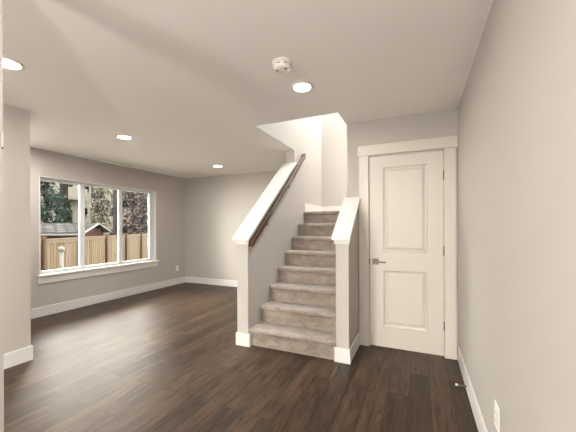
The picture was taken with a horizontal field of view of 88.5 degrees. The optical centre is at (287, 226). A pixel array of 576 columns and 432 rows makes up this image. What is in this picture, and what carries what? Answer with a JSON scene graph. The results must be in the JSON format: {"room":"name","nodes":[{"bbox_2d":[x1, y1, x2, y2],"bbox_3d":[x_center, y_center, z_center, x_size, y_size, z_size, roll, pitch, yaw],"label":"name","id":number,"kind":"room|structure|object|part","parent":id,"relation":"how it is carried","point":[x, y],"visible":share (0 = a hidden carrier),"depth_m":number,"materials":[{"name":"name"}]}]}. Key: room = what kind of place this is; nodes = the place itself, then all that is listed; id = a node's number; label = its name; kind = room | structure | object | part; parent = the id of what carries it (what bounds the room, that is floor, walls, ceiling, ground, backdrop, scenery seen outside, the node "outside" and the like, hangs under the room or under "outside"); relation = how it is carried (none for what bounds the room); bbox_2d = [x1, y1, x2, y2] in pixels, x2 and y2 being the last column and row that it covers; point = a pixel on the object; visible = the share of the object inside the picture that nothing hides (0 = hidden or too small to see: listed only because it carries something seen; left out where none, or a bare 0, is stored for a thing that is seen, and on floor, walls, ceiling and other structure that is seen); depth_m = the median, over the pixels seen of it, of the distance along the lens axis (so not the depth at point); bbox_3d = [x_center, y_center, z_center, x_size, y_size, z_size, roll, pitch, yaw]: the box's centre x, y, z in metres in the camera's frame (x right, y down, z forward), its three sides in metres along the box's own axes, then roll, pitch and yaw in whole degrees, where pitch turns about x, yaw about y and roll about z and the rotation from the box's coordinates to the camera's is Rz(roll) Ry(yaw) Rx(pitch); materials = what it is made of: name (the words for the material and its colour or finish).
{"room":"empty living room","nodes":[
{"label":"empty living room","id":0,"kind":"room"},
{"bbox_2d":[0,0,3,431],"bbox_3d":[-1.314,0.077,1.131,0.120,2.424,0.300,0,0,24],"label":"wall","id":1,"kind":"structure","parent":0,"point":[1,40],"depth_m":1.24,"materials":[{"name":"paint"}]},
{"bbox_2d":[1,132,3,148],"bbox_3d":[-1.198,-0.363,1.240,0.007,0.067,0.005,0,0,24],"label":"wall sensor","id":2,"kind":"object","parent":1,"relation":"attached to","point":[2,133],"visible":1,"depth_m":1.24,"materials":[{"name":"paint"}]},
{"bbox_2d":[3,103,30,353],"bbox_3d":[-4.193,0.088,0.991,1.549,2.424,4.816,0,0,24],"label":"wall","id":3,"kind":"structure","parent":0,"point":[16,121],"depth_m":2.78,"materials":[{"name":"paint"}]},
{"bbox_2d":[4,345,32,368],"bbox_3d":[-4.173,1.231,0.992,1.549,0.137,4.830,0,0,24],"label":"baseboard","id":4,"kind":"structure","parent":3,"relation":"attached to","point":[13,358],"depth_m":2.78,"materials":[{"name":"paint"}]},
{"bbox_2d":[30,147,185,308],"bbox_3d":[-3.237,0.084,5.247,0.150,2.424,4.001,0,0,24],"label":"wall","id":5,"kind":"structure","parent":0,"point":[170,190],"depth_m":5.25,"materials":[{"name":"paint"}]},
{"bbox_2d":[37,176,159,283],"bbox_3d":[-3.215,0.039,5.243,0.195,1.566,2.150,0,0,24],"label":"window","id":6,"kind":"structure","parent":5,"relation":"attached to","point":[54,275],"depth_m":5.09,"materials":[{"name":"paint"}]},
{"bbox_3d":[-3.550,-0.018,4.612,0.033,1.360,0.577,0,0,24],"label":"sash","id":7,"kind":"part","parent":6,"relation":"part of","materials":[{"name":"white plastic"}]},
{"bbox_3d":[-3.198,0.757,5.237,0.165,0.130,2.150,0,0,24],"label":"sill","id":8,"kind":"part","parent":6,"relation":"part of","materials":[{"name":"paint"}]},
{"bbox_3d":[-3.281,-0.019,5.219,0.033,1.360,0.630,0,0,24],"label":"sash","id":9,"kind":"part","parent":6,"relation":"part of","materials":[{"name":"white plastic"}]},
{"bbox_3d":[-3.006,-0.021,5.841,0.033,1.360,0.628,0,0,24],"label":"sash","id":10,"kind":"part","parent":6,"relation":"part of","materials":[{"name":"white plastic"}]},
{"bbox_2d":[31,276,185,318],"bbox_3d":[-3.156,1.228,5.218,0.014,0.137,3.751,0,0,24],"label":"baseboard","id":11,"kind":"structure","parent":5,"relation":"attached to","point":[60,307],"depth_m":5.05,"materials":[{"name":"paint"}]},
{"bbox_2d":[4,282,477,431],"bbox_3d":[-1.701,1.391,1.940,5.629,0.200,8.807,0,0,24],"label":"floor","id":12,"kind":"structure","parent":0,"point":[166,359],"depth_m":2.46,"materials":[{"name":"brown wood"}]},
{"bbox_2d":[249,211,339,359],"bbox_3d":[1.470,0.514,3.785,2.976,1.528,2.623,0,0,24],"label":"staircase","id":13,"kind":"structure","parent":12,"relation":"on","point":[299,317],"depth_m":3.44,"materials":[{"name":"beige carpet"}]},
{"bbox_2d":[2,0,493,178],"bbox_3d":[-1.711,-1.244,1.940,5.629,0.220,8.807,0,0,24],"label":"ceiling","id":14,"kind":"structure","parent":0,"point":[191,83],"depth_m":2.14,"materials":[{"name":"paint"}]},
{"bbox_2d":[3,56,24,70],"bbox_3d":[-1.939,-1.128,2.040,0.188,0.008,0.188,0,0,24],"label":"recessed light","id":15,"kind":"object","parent":14,"relation":"in","point":[8,63],"visible":0.94,"depth_m":2.05,"materials":[{"name":"white"}]},
{"bbox_2d":[97,159,130,166],"bbox_3d":[-3.031,-1.117,5.168,0.150,0.022,0.520,0,0,24],"label":"ceiling vent","id":16,"kind":"object","parent":14,"relation":"in","point":[100,160],"visible":1,"depth_m":5.14,"materials":[{"name":"white plastic"}]},
{"bbox_2d":[116,135,131,139],"bbox_3d":[-2.059,-1.127,3.716,0.188,0.008,0.188,0,0,24],"label":"recessed light","id":17,"kind":"object","parent":14,"relation":"in","point":[126,137],"visible":1,"depth_m":3.71,"materials":[{"name":"white"}]},
{"bbox_2d":[272,57,291,73],"bbox_3d":[-0.040,-1.110,2.048,0.140,0.058,0.140,0,0,24],"label":"smoke detector","id":18,"kind":"object","parent":14,"relation":"attached to","point":[282,65],"visible":1,"depth_m":2.01,"materials":[{"name":"white plastic"}]},
{"bbox_3d":[-0.040,-1.132,2.048,0.140,0.016,0.140,0,0,24],"label":"plate","id":19,"kind":"part","parent":18,"relation":"part of","materials":[{"name":"white plastic"}]},
{"bbox_2d":[291,81,313,92],"bbox_3d":[0.116,-1.136,2.407,0.188,0.008,0.188,0,0,24],"label":"recessed light","id":20,"kind":"object","parent":14,"relation":"in","point":[300,87],"visible":1,"depth_m":2.40,"materials":[{"name":"white plastic"}]},
{"bbox_2d":[185,113,346,280],"bbox_3d":[0.497,-1.218,5.713,6.310,5.000,0.120,0,0,24],"label":"wall","id":21,"kind":"structure","parent":0,"point":[216,207],"depth_m":6.45,"materials":[{"name":"paint"}]},
{"bbox_2d":[186,276,236,286],"bbox_3d":[-0.947,1.219,6.283,3.164,0.137,0.014,0,0,24],"label":"baseboard","id":22,"kind":"structure","parent":21,"relation":"attached to","point":[233,283],"depth_m":6.62,"materials":[{"name":"paint"}]},
{"bbox_2d":[304,203,340,211],"bbox_3d":[1.807,-0.319,4.551,2.980,0.137,0.947,0,0,24],"label":"baseboard","id":23,"kind":"structure","parent":21,"relation":"attached to","point":[307,207],"depth_m":5.37,"materials":[{"name":"paint"}]},
{"bbox_2d":[237,115,321,333],"bbox_3d":[0.060,-1.216,4.464,0.138,5.000,2.758,0,0,24],"label":"wall","id":24,"kind":"structure","parent":0,"point":[257,265],"depth_m":3.95,"materials":[{"name":"paint"}]},
{"bbox_2d":[236,332,251,346],"bbox_3d":[0.043,1.215,4.395,0.174,0.137,2.638,0,0,24],"label":"baseboard","id":25,"kind":"structure","parent":24,"relation":"attached to","point":[242,339],"depth_m":3.19,"materials":[{"name":"paint"}]},
{"bbox_2d":[232,162,295,244],"bbox_3d":[-0.244,-0.385,3.791,0.214,1.145,1.335,0,0,24],"label":"trim","id":26,"kind":"structure","parent":24,"relation":"attached to","point":[249,226],"depth_m":3.60,"materials":[{"name":"paint"}]},
{"bbox_2d":[248,153,305,246],"bbox_3d":[-0.074,-0.471,3.912,0.060,1.368,1.625,0,0,24],"label":"handrail","id":27,"kind":"object","parent":24,"relation":"attached to","point":[252,241],"visible":1,"depth_m":3.65,"materials":[{"name":"brown wood"}]},
{"bbox_2d":[336,210,358,348],"bbox_3d":[0.615,0.500,3.026,0.124,1.562,0.504,0,0,24],"label":"wall","id":28,"kind":"structure","parent":0,"point":[347,256],"depth_m":2.81,"materials":[{"name":"paint"}]},
{"bbox_2d":[331,197,359,244],"bbox_3d":[0.601,-0.082,3.014,0.178,0.492,0.534,0,0,24],"label":"trim","id":29,"kind":"structure","parent":28,"relation":"attached to","point":[343,229],"depth_m":2.94,"materials":[{"name":"paint"}]},
{"bbox_2d":[334,332,359,363],"bbox_3d":[0.611,1.213,3.010,0.152,0.137,0.498,0,0,24],"label":"baseboard","id":30,"kind":"structure","parent":28,"relation":"attached to","point":[341,355],"depth_m":2.80,"materials":[{"name":"paint"}]},
{"bbox_2d":[347,108,458,358],"bbox_3d":[1.228,0.067,3.090,1.196,2.424,0.110,0,0,24],"label":"wall","id":31,"kind":"structure","parent":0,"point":[443,123],"depth_m":3.06,"materials":[{"name":"paint"}]},
{"bbox_2d":[358,135,457,359],"bbox_3d":[1.215,0.201,3.065,0.949,2.157,0.166,0,0,24],"label":"door","id":32,"kind":"structure","parent":31,"relation":"attached to","point":[408,215],"depth_m":3.03,"materials":[{"name":"paint"}]},
{"bbox_3d":[0.936,0.368,3.158,0.064,0.064,0.009,0,0,24],"label":"handle","id":33,"kind":"part","parent":32,"relation":"part of","materials":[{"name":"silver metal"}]},
{"bbox_2d":[458,0,575,431],"bbox_3d":[0.388,0.070,-0.135,0.120,2.424,6.467,0,0,24],"label":"wall","id":34,"kind":"structure","parent":0,"point":[517,107],"depth_m":1.09,"materials":[{"name":"paint"}]},
{"bbox_2d":[455,383,467,387],"bbox_3d":[1.319,1.204,2.245,0.085,0.026,0.026,0,0,24],"label":"door stop","id":35,"kind":"object","parent":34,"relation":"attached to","point":[456,384],"visible":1,"depth_m":2.24,"materials":[{"name":"white plastic"}]},
{"bbox_2d":[458,346,487,431],"bbox_3d":[0.327,1.214,-0.117,0.014,0.137,6.447,0,0,24],"label":"baseboard","id":36,"kind":"structure","parent":34,"relation":"attached to","point":[481,427],"depth_m":2.08,"materials":[{"name":"paint"}]},
{"bbox_2d":[494,400,499,431],"bbox_3d":[1.021,0.928,1.447,0.008,0.124,0.082,0,0,24],"label":"wall outlet","id":37,"kind":"object","parent":34,"relation":"attached to","point":[496,408],"visible":1,"depth_m":1.43,"materials":[{"name":"white plastic"}]},
{"label":"outside","id":38,"kind":"structure","parent":0,"visible":0},
{"bbox_3d":[-25.736,2.232,22.338,54.830,0.100,100.000,0,0,24],"label":"ground","id":39,"kind":"structure","parent":38,"visible":0},
{"bbox_2d":[40,181,72,222],"bbox_3d":[-14.478,-2.688,17.466,3.113,9.821,2.852,0,0,30],"label":"conifer tree","id":40,"kind":"object","parent":39,"relation":"on","point":[46,215],"visible":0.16,"depth_m":17.45,"materials":[{"name":"green plant"}]},
{"bbox_2d":[58,246,64,268],"bbox_3d":[-6.284,1.320,8.199,0.150,1.575,0.150,0,0,24],"label":"vent pipe","id":41,"kind":"object","parent":39,"relation":"on","point":[61,249],"visible":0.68,"depth_m":8.16,"materials":[{"name":"plastic"}]},
{"bbox_2d":[54,183,72,222],"bbox_3d":[-15.535,-4.857,21.879,1.473,14.000,3.387,0,0,24],"label":"tree","id":42,"kind":"object","parent":39,"relation":"on","point":[64,187],"visible":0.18,"depth_m":20.87,"materials":[{"name":"green plant"}]},
{"bbox_2d":[40,223,111,238],"bbox_3d":[-11.178,0.974,13.157,5.040,2.304,2.899,0,0,-11],"label":"garden shed","id":43,"kind":"object","parent":39,"relation":"on","point":[49,230],"visible":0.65,"depth_m":12.78,"materials":[{"name":"grey"}]},
{"bbox_2d":[40,182,112,234],"bbox_3d":[-23.879,-4.525,27.246,9.300,13.400,15.100,0,0,24],"label":"apartment building","id":44,"kind":"structure","parent":39,"relation":"on","point":[73,196],"depth_m":27.49,"materials":[{"name":"paint"}]},
{"bbox_2d":[40,232,147,270],"bbox_3d":[-7.678,1.203,13.252,0.157,1.820,20.017,0,0,-5],"label":"fence","id":45,"kind":"object","parent":39,"relation":"on","point":[98,249],"visible":0.33,"depth_m":11.44,"materials":[{"name":"beige wood"}]},
{"bbox_3d":[-7.256,1.214,8.755,0.120,1.795,0.110,0,0,-5],"label":"post","id":46,"kind":"part","parent":45,"relation":"part of","materials":[{"name":"brown wood"}]},
{"bbox_3d":[-7.370,0.450,9.652,0.065,0.105,1.697,0,0,-5],"label":"rail","id":47,"kind":"part","parent":45,"relation":"part of","materials":[{"name":"brown wood"}]},
{"bbox_3d":[-7.538,0.450,11.451,0.065,0.105,1.697,0,0,-5],"label":"rail","id":48,"kind":"part","parent":45,"relation":"part of","materials":[{"name":"brown wood"}]},
{"bbox_3d":[-7.592,1.215,12.353,0.120,1.795,0.110,0,0,-5],"label":"post","id":49,"kind":"part","parent":45,"relation":"part of","materials":[{"name":"brown wood"}]},
{"bbox_3d":[-7.706,0.451,13.250,0.065,0.105,1.697,0,0,-5],"label":"rail","id":50,"kind":"part","parent":45,"relation":"part of","materials":[{"name":"brown wood"}]},
{"bbox_3d":[-7.760,1.216,14.152,0.120,1.795,0.110,0,0,-5],"label":"post","id":51,"kind":"part","parent":45,"relation":"part of","materials":[{"name":"brown wood"}]},
{"bbox_3d":[-7.928,1.217,15.951,0.120,1.795,0.110,0,0,-5],"label":"post","id":52,"kind":"part","parent":45,"relation":"part of","materials":[{"name":"brown wood"}]},
{"bbox_2d":[86,187,112,235],"bbox_3d":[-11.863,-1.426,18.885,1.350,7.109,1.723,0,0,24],"label":"leafy tree","id":53,"kind":"object","parent":39,"relation":"on","point":[100,202],"visible":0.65,"depth_m":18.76,"materials":[{"name":"green plant"}]},
{"bbox_2d":[113,190,117,234],"bbox_3d":[-10.827,-4.875,18.510,0.357,14.000,0.396,0,0,24],"label":"tree","id":54,"kind":"object","parent":39,"relation":"on","point":[115,193],"visible":0.14,"depth_m":18.40,"materials":[{"name":"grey plant"}]},
{"bbox_2d":[107,191,147,235],"bbox_3d":[-12.293,-2.976,23.618,4.101,11.090,4.103,0,0,24],"label":"evergreen tree","id":55,"kind":"object","parent":39,"relation":"on","point":[124,203],"visible":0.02,"depth_m":22.39,"materials":[{"name":"green plant"}]},
{"bbox_2d":[115,191,147,233],"bbox_3d":[-8.642,-1.383,17.536,1.863,7.000,2.862,0,0,24],"label":"leafy tree","id":56,"kind":"object","parent":39,"relation":"on","point":[135,219],"visible":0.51,"depth_m":16.95,"materials":[{"name":"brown plant"}]}
]}

